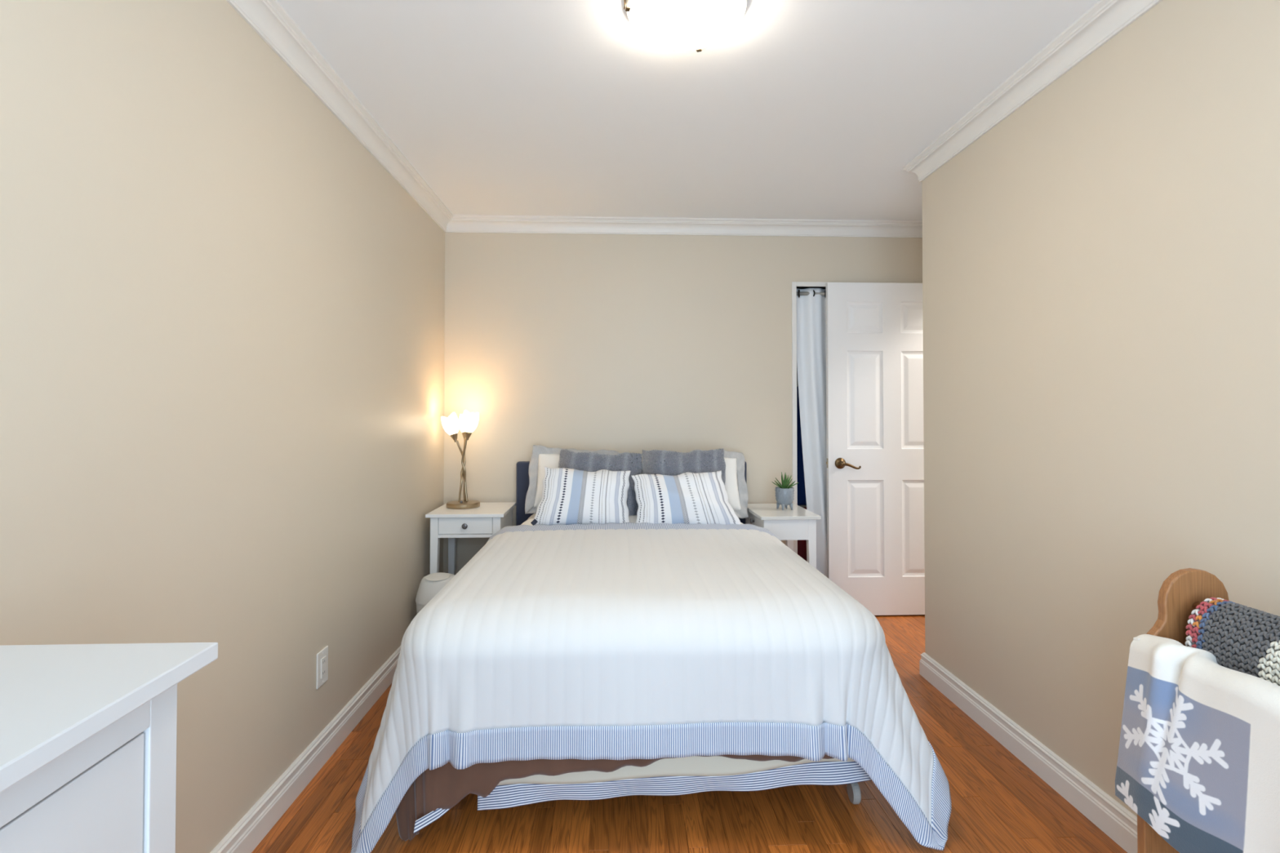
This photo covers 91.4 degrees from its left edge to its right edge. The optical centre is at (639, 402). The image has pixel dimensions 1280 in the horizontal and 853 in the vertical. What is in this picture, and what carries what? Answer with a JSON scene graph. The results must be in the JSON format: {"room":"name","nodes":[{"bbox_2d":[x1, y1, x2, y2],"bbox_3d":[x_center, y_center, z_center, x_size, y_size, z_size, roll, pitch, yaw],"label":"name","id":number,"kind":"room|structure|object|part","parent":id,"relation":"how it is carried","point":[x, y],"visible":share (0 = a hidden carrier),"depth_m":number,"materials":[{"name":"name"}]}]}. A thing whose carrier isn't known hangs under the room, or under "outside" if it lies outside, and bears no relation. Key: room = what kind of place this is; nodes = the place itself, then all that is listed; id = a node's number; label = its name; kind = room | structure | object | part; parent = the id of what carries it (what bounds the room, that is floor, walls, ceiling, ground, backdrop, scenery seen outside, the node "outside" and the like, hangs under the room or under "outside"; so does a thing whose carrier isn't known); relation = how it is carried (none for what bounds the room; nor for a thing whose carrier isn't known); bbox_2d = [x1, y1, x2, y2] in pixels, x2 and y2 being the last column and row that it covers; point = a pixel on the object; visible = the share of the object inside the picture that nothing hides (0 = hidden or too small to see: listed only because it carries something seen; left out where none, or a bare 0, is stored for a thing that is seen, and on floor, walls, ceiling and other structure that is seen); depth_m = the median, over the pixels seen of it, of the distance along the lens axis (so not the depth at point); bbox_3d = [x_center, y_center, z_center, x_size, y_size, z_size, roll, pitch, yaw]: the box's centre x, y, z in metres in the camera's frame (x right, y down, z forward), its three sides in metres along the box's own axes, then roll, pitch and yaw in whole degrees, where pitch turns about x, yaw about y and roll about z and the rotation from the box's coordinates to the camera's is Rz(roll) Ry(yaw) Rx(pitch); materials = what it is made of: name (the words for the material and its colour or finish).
{"room":"bedroom","nodes":[
{"label":"bedroom","id":0,"kind":"room"},
{"bbox_2d":[0,0,444,852],"bbox_3d":[-1.163,0.048,1.439,0.120,2.440,5.010,0,-1,-2],"label":"wall","id":1,"kind":"structure","parent":0,"point":[222,316],"depth_m":1.60,"materials":[{"name":"beige paint"}]},
{"bbox_2d":[210,645,400,852],"bbox_3d":[-1.094,1.214,1.423,0.019,0.107,4.770,0,-1,-2],"label":"baseboard","id":2,"kind":"structure","parent":1,"relation":"attached to","point":[255,825],"depth_m":2.07,"materials":[{"name":"white wood"}]},
{"bbox_2d":[315,645,328,689],"bbox_3d":[-1.131,0.943,2.228,0.009,0.124,0.082,0,-1,-2],"label":"wall outlet","id":3,"kind":"object","parent":1,"relation":"attached to","point":[322,673],"visible":1,"depth_m":2.22,"materials":[{"name":"white plastic"}]},
{"bbox_2d":[320,655,325,678],"bbox_3d":[-1.129,0.943,2.228,0.004,0.068,0.034,0,-1,-2],"label":"receptacle","id":4,"kind":"object","parent":3,"relation":"attached to","point":[322,657],"depth_m":2.23,"materials":[{"name":"grey plastic"}]},
{"bbox_2d":[226,0,453,232],"bbox_3d":[-1.071,-1.128,1.461,0.064,0.088,4.769,0,-1,-2],"label":"trim","id":5,"kind":"structure","parent":1,"relation":"attached to","point":[268,19],"depth_m":2.24,"materials":[{"name":"white wood"}]},
{"bbox_2d":[443,232,922,574],"bbox_3d":[0.400,0.087,3.948,3.445,2.440,0.120,0,-1,-2],"label":"wall","id":6,"kind":"structure","parent":0,"point":[620,343],"depth_m":3.88,"materials":[{"name":"beige paint"}]},
{"bbox_2d":[445,214,922,237],"bbox_3d":[0.404,-1.090,3.875,3.205,0.088,0.064,0,-1,-2],"label":"trim","id":7,"kind":"structure","parent":6,"relation":"attached to","point":[458,223],"depth_m":3.87,"materials":[{"name":"white wood"}]},
{"bbox_2d":[796,291,824,295],"bbox_3d":[1.455,-0.692,3.988,0.953,0.024,0.025,0,-1,-2],"label":"curtain rod","id":8,"kind":"object","parent":6,"relation":"attached to","point":[802,293],"visible":0.02,"depth_m":3.96,"materials":[{"name":"grey metal"}]},
{"bbox_2d":[796,288,826,577],"bbox_3d":[1.363,0.276,3.970,0.742,2.003,0.074,0,-1,-2],"label":"curtain","id":9,"kind":"object","parent":8,"relation":"hanging from","point":[811,308],"visible":0.24,"depth_m":3.96,"materials":[{"name":"white fabric"}]},
{"bbox_2d":[791,281,915,554],"bbox_3d":[1.454,0.276,3.982,1.011,2.063,0.132,0,-1,-2],"label":"trim","id":10,"kind":"structure","parent":6,"relation":"attached to","point":[795,285],"depth_m":3.90,"materials":[{"name":"white wood"}]},
{"bbox_2d":[825,282,924,615],"bbox_3d":[1.549,0.280,3.815,0.823,2.030,0.092,0,-1,-2],"label":"door","id":11,"kind":"structure","parent":6,"relation":"in","point":[875,432],"depth_m":3.82,"materials":[{"name":"white paint"}]},
{"bbox_3d":[1.221,0.370,3.791,0.068,0.068,0.042,0,-1,-2],"label":"handle","id":12,"kind":"part","parent":11,"relation":"part of","materials":[{"name":"brown metal"}]},
{"bbox_3d":[1.276,0.380,3.769,0.115,0.044,0.025,0,-1,-2],"label":"lever","id":13,"kind":"part","parent":11,"relation":"part of","materials":[{"name":"brown metal"}]},
{"bbox_3d":[1.378,-0.523,3.836,0.224,0.193,0.009,0,-1,-2],"label":"panel","id":14,"kind":"part","parent":11,"relation":"part of","materials":[{"name":"white paint"}]},
{"bbox_3d":[1.378,-0.017,3.829,0.224,0.600,0.009,0,-1,-2],"label":"panel","id":15,"kind":"part","parent":11,"relation":"part of","materials":[{"name":"white paint"}]},
{"bbox_3d":[1.378,0.768,3.816,0.224,0.590,0.009,0,-1,-2],"label":"panel","id":16,"kind":"part","parent":11,"relation":"part of","materials":[{"name":"white paint"}]},
{"bbox_3d":[1.716,-0.523,3.850,0.227,0.193,0.009,0,-1,-2],"label":"panel","id":17,"kind":"part","parent":11,"relation":"part of","materials":[{"name":"white paint"}]},
{"bbox_3d":[1.716,-0.017,3.842,0.227,0.600,0.009,0,-1,-2],"label":"panel","id":18,"kind":"part","parent":11,"relation":"part of","materials":[{"name":"white paint"}]},
{"bbox_3d":[1.716,0.768,3.830,0.227,0.590,0.009,0,-1,-2],"label":"panel","id":19,"kind":"part","parent":11,"relation":"part of","materials":[{"name":"white paint"}]},
{"bbox_2d":[276,0,1099,221],"bbox_3d":[0.498,-1.221,1.526,3.445,0.100,5.010,0,-1,-2],"label":"ceiling","id":20,"kind":"structure","parent":0,"point":[807,109],"depth_m":2.33,"materials":[{"name":"white paint"}]},
{"bbox_2d":[623,0,746,52],"bbox_3d":[0.131,-1.126,1.825,0.358,0.081,0.351,0,-1,-2],"label":"ceiling light","id":21,"kind":"object","parent":20,"relation":"attached to","point":[672,24],"visible":1,"depth_m":1.80,"materials":[{"name":"white glass"}]},
{"bbox_3d":[0.135,-1.155,1.825,0.350,0.024,0.350,0,-1,-2],"label":"plate","id":22,"kind":"part","parent":21,"relation":"part of","materials":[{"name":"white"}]},
{"bbox_2d":[251,614,1127,852],"bbox_3d":[0.500,1.333,1.791,3.475,0.120,5.620,0,-1,-2],"label":"floor","id":23,"kind":"structure","parent":0,"point":[1000,805],"depth_m":1.91,"materials":[{"name":"brown wood"}]},
{"bbox_2d":[0,642,217,852],"bbox_3d":[-0.767,0.768,0.208,0.531,0.960,1.102,0,-1,-2],"label":"dresser","id":24,"kind":"object","parent":23,"relation":"on","point":[88,731],"visible":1,"depth_m":0.65,"materials":[{"name":"white wood"}]},
{"bbox_3d":[-0.546,0.477,0.222,0.020,0.230,0.953,0,-1,-2],"label":"drawer","id":25,"kind":"part","parent":24,"relation":"part of","materials":[{"name":"white wood"}]},
{"bbox_3d":[-0.543,0.779,0.217,0.022,0.939,1.046,0,-1,-2],"label":"frame","id":26,"kind":"part","parent":24,"relation":"part of","materials":[{"name":"white wood"}]},
{"bbox_2d":[415,572,454,613],"bbox_3d":[-1.022,1.085,3.180,0.233,0.421,0.198,0,-1,-2],"label":"waste bin","id":27,"kind":"object","parent":23,"relation":"on","point":[430,584],"visible":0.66,"depth_m":3.11,"materials":[{"name":"white plastic"}]},
{"bbox_2d":[425,502,515,575],"bbox_3d":[-0.948,0.951,3.561,0.415,0.700,0.448,0,-1,-2],"label":"nightstand","id":28,"kind":"object","parent":23,"relation":"on","point":[488,518],"visible":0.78,"depth_m":3.37,"materials":[{"name":"white paint"}]},
{"bbox_3d":[-1.107,0.957,3.374,0.042,0.682,0.042,0,-1,-2],"label":"leg","id":29,"kind":"part","parent":28,"relation":"part of","materials":[{"name":"white paint"}]},
{"bbox_3d":[-1.122,0.963,3.737,0.042,0.682,0.042,0,-1,-2],"label":"leg","id":30,"kind":"part","parent":28,"relation":"part of","materials":[{"name":"white paint"}]},
{"bbox_2d":[440,409,479,509],"bbox_3d":[-1.017,0.322,3.611,0.210,0.559,0.207,-1,-1,39],"label":"table lamp","id":31,"kind":"object","parent":28,"relation":"on","point":[467,422],"visible":1,"depth_m":3.57,"materials":[{"name":"white glass"}]},
{"bbox_3d":[-1.090,0.126,3.603,0.094,0.122,0.094,-17,-3,-2],"label":"lamp shade","id":32,"kind":"part","parent":31,"relation":"part of","materials":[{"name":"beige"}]},
{"bbox_3d":[-1.031,0.393,3.603,0.059,0.358,0.032,1,-1,-39],"label":"stem","id":33,"kind":"part","parent":31,"relation":"part of","materials":[{"name":"brown metal"}]},
{"bbox_3d":[-1.018,0.391,3.631,0.018,0.363,0.057,0,-1,-2],"label":"stem","id":34,"kind":"part","parent":31,"relation":"part of","materials":[{"name":"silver metal"}]},
{"bbox_3d":[-1.009,0.387,3.593,0.038,0.370,0.041,0,-1,-2],"label":"stem","id":35,"kind":"part","parent":31,"relation":"part of","materials":[{"name":"brown metal"}]},
{"bbox_3d":[-1.023,0.122,3.689,0.094,0.122,0.094,0,-18,-2],"label":"lamp shade","id":36,"kind":"part","parent":31,"relation":"part of","materials":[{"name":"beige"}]},
{"bbox_3d":[-0.974,0.109,3.580,0.094,0.122,0.094,9,0,-2],"label":"lamp shade","id":37,"kind":"part","parent":31,"relation":"part of","materials":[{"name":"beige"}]},
{"bbox_3d":[-0.940,0.663,3.354,0.031,0.031,0.024,0,-1,-2],"label":"knob","id":38,"kind":"part","parent":28,"relation":"part of","materials":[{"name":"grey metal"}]},
{"bbox_3d":[-0.948,0.666,3.557,0.287,0.088,0.384,0,-1,-2],"label":"drawer","id":39,"kind":"part","parent":28,"relation":"part of","materials":[{"name":"white paint"}]},
{"bbox_3d":[-0.941,0.719,3.376,0.291,0.018,0.020,0,-1,-2],"label":"rail","id":40,"kind":"part","parent":28,"relation":"part of","materials":[{"name":"white paint"}]},
{"bbox_3d":[-0.775,0.957,3.388,0.042,0.682,0.042,0,-1,-2],"label":"leg","id":41,"kind":"part","parent":28,"relation":"part of","materials":[{"name":"white paint"}]},
{"bbox_3d":[-0.767,0.675,3.574,0.010,0.112,0.321,0,-1,-2],"label":"panel","id":42,"kind":"part","parent":28,"relation":"part of","materials":[{"name":"white paint"}]},
{"bbox_3d":[-0.789,0.963,3.750,0.042,0.682,0.042,0,-1,-2],"label":"leg","id":43,"kind":"part","parent":28,"relation":"part of","materials":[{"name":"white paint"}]},
{"bbox_2d":[395,754,834,840],"bbox_3d":[0.015,0.947,1.908,1.501,0.644,0.206,0,-1,-2],"label":"blanket","id":44,"kind":"object","parent":23,"relation":"on","point":[444,787],"visible":0.1,"depth_m":1.80,"materials":[{"name":"fabric"}]},
{"bbox_2d":[515,461,861,804],"bbox_3d":[-0.011,0.817,2.893,1.398,0.947,1.904,0,-1,-2],"label":"bed","id":45,"kind":"object","parent":23,"relation":"on","point":[854,793],"visible":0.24,"depth_m":3.75,"materials":[{"name":"blue fabric"}]},
{"bbox_3d":[-0.048,0.741,3.810,1.398,0.767,0.070,0,-1,-2],"label":"headboard","id":46,"kind":"part","parent":45,"relation":"part of","materials":[{"name":"blue fabric"}]},
{"bbox_2d":[413,755,871,833],"bbox_3d":[0.029,1.066,1.862,1.340,0.278,0.094,0,-1,-6],"label":"sheet","id":47,"kind":"object","parent":45,"relation":"attached to","point":[676,776],"visible":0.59,"depth_m":1.88,"materials":[{"name":"beige fabric"}]},
{"bbox_3d":[0.110,1.035,1.876,1.180,0.216,0.003,0,-1,-2],"label":"cream panel","id":48,"kind":"part","parent":47,"relation":"part of","materials":[{"name":"beige fabric"}]},
{"bbox_2d":[745,503,821,568],"bbox_3d":[0.791,0.956,3.568,0.328,0.690,0.478,0,-1,-3],"label":"nightstand","id":49,"kind":"object","parent":23,"relation":"on","point":[798,523],"visible":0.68,"depth_m":3.36,"materials":[{"name":"white wood"}]},
{"bbox_3d":[0.783,0.676,3.572,0.264,0.088,0.350,0,-1,-3],"label":"drawer","id":50,"kind":"part","parent":49,"relation":"part of","materials":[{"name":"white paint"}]},
{"bbox_3d":[0.683,0.962,3.363,0.042,0.672,0.042,0,-1,-3],"label":"leg","id":51,"kind":"part","parent":49,"relation":"part of","materials":[{"name":"white paint"}]},
{"bbox_2d":[771,471,798,510],"bbox_3d":[0.831,0.505,3.585,0.141,0.214,0.130,-1,-1,34],"label":"aloe","id":52,"kind":"object","parent":49,"relation":"on","point":[784,493],"visible":1,"depth_m":3.55,"materials":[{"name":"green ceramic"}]},
{"bbox_3d":[0.902,0.968,3.773,0.042,0.672,0.042,0,-1,-3],"label":"leg","id":53,"kind":"part","parent":49,"relation":"part of","materials":[{"name":"white paint"}]},
{"bbox_3d":[0.805,0.682,3.360,0.201,0.112,0.010,0,-1,-3],"label":"panel","id":54,"kind":"part","parent":49,"relation":"part of","materials":[{"name":"white paint"}]},
{"bbox_3d":[0.926,0.962,3.377,0.042,0.672,0.042,0,-1,-3],"label":"leg","id":55,"kind":"part","parent":49,"relation":"part of","materials":[{"name":"white paint"}]},
{"bbox_2d":[1137,568,1228,852],"bbox_3d":[1.246,0.812,0.997,0.258,0.897,0.797,0,-1,-2],"label":"rack","id":56,"kind":"object","parent":23,"relation":"on","point":[1183,590],"visible":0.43,"depth_m":1.38,"materials":[{"name":"brown wood"}]},
{"bbox_3d":[1.246,0.446,1.002,0.027,0.027,0.753,0,-1,-2],"label":"rail","id":57,"kind":"part","parent":56,"relation":"part of","materials":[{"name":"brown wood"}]},
{"bbox_2d":[1115,634,1279,852],"bbox_3d":[1.125,0.686,1.029,0.133,0.382,0.756,0,-1,-2],"label":"throw","id":58,"kind":"object","parent":56,"relation":"on","point":[1198,757],"visible":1,"depth_m":1.21,"materials":[{"name":"blue fabric"}]},
{"bbox_2d":[1185,597,1279,686],"bbox_3d":[1.242,0.557,1.012,0.130,0.291,0.660,0,-1,-2],"label":"blanket","id":59,"kind":"object","parent":56,"relation":"on","point":[1242,638],"visible":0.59,"depth_m":1.24,"materials":[{"name":"grey fabric"}]},
{"bbox_2d":[775,486,794,505],"bbox_3d":[0.829,0.537,3.583,0.105,0.100,0.105,0,-1,-2],"label":"pot","id":60,"kind":"object","parent":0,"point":[784,495],"depth_m":3.54,"materials":[{"name":"grey ceramic"}]},
{"bbox_2d":[796,369,806,506],"bbox_3d":[1.300,0.093,4.349,1.675,2.440,0.610,0,-1,-2],"label":"wall","id":61,"kind":"structure","parent":0,"point":[797,370],"depth_m":4.60,"materials":[{"name":"white paint"}]},
{"bbox_2d":[796,386,806,505],"bbox_3d":[1.090,0.291,4.218,0.358,0.803,0.073,0,-1,-2],"label":"garment","id":62,"kind":"object","parent":61,"relation":"hanging from","point":[802,500],"visible":0.07,"depth_m":4.21,"materials":[{"name":"blue fabric"}]},
{"bbox_2d":[797,506,807,561],"bbox_3d":[1.104,0.901,4.239,0.367,0.386,0.073,0,-1,-2],"label":"garment","id":63,"kind":"object","parent":61,"relation":"hanging from","point":[802,544],"visible":0.03,"depth_m":4.24,"materials":[{"name":"red fabric"}]},
{"bbox_2d":[921,0,1279,817],"bbox_3d":[1.489,0.041,1.010,0.120,2.440,3.940,0,-1,-2],"label":"wall","id":64,"kind":"structure","parent":0,"point":[1101,264],"depth_m":1.89,"materials":[{"name":"beige paint"}]},
{"bbox_2d":[919,652,1137,852],"bbox_3d":[1.666,1.208,1.068,0.519,0.107,3.839,0,-1,-2],"label":"baseboard","id":65,"kind":"structure","parent":64,"relation":"attached to","point":[1116,821],"depth_m":2.12,"materials":[{"name":"white wood"}]},
{"bbox_2d":[902,0,1162,182],"bbox_3d":[1.739,-1.133,1.130,0.756,0.088,3.884,0,-1,-2],"label":"trim","id":66,"kind":"structure","parent":64,"relation":"attached to","point":[1105,19],"depth_m":2.14,"materials":[{"name":"white wood"}]},
{"bbox_3d":[-0.010,0.825,2.869,1.280,0.269,1.780,0,-1,-2],"label":"mattress","id":67,"kind":"object","parent":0,"visible":0},
{"bbox_2d":[558,448,641,515],"bbox_3d":[-0.223,0.468,3.465,0.483,0.420,0.212,0,-1,-8],"label":"plush pillow","id":68,"kind":"object","parent":67,"relation":"on","point":[584,461],"visible":0.27,"depth_m":3.45,"materials":[{"name":"grey fabric"}]},
{"bbox_2d":[520,513,742,525],"bbox_3d":[-0.031,0.782,3.400,1.331,0.336,0.720,0,-1,-2],"label":"sheet","id":69,"kind":"object","parent":67,"relation":"on","point":[633,518],"visible":0.05,"depth_m":3.34,"materials":[{"name":"white fabric"}]},
{"bbox_2d":[524,444,620,513],"bbox_3d":[-0.322,0.463,3.635,0.679,0.429,0.221,0,-1,-9],"label":"sham pillow","id":70,"kind":"object","parent":69,"relation":"on","point":[542,456],"visible":0.17,"depth_m":3.62,"materials":[{"name":"white fabric"}]},
{"bbox_2d":[530,466,630,525],"bbox_3d":[-0.306,0.503,3.293,0.511,0.329,0.192,0,-1,0],"label":"lumbar cushion","id":71,"kind":"object","parent":69,"relation":"on","point":[570,496],"visible":0.89,"depth_m":3.23,"materials":[{"name":"fabric"}]},
{"bbox_2d":[640,448,725,484],"bbox_3d":[0.246,0.461,3.478,0.479,0.409,0.207,0,-1,3],"label":"plush pillow","id":72,"kind":"object","parent":69,"relation":"on","point":[661,462],"visible":0.37,"depth_m":3.46,"materials":[{"name":"grey fabric"}]},
{"bbox_2d":[631,470,740,524],"bbox_3d":[0.240,0.519,3.282,0.582,0.315,0.182,0,-1,2],"label":"lumbar cushion","id":73,"kind":"object","parent":69,"relation":"on","point":[687,498],"visible":0.93,"depth_m":3.22,"materials":[{"name":"fabric"}]},
{"bbox_2d":[640,449,748,518],"bbox_3d":[0.298,0.480,3.659,0.657,0.404,0.223,0,-1,1],"label":"sham pillow","id":74,"kind":"object","parent":69,"relation":"on","point":[735,486],"visible":0.16,"depth_m":3.62,"materials":[{"name":"white fabric"}]},
{"bbox_2d":[724,457,741,511],"bbox_3d":[0.299,0.481,3.657,0.560,0.335,0.156,-2,-26,2],"label":"pillow","id":75,"kind":"object","parent":74,"relation":"on","point":[733,464],"depth_m":3.62,"materials":[{"name":"white fabric"}]},
{"bbox_2d":[350,522,951,852],"bbox_3d":[0.032,0.942,2.488,1.783,0.675,1.505,0,-1,-2],"label":"quilt","id":76,"kind":"object","parent":67,"relation":"on","point":[611,641],"visible":1,"depth_m":1.82,"materials":[{"name":"white fabric"}]}
]}

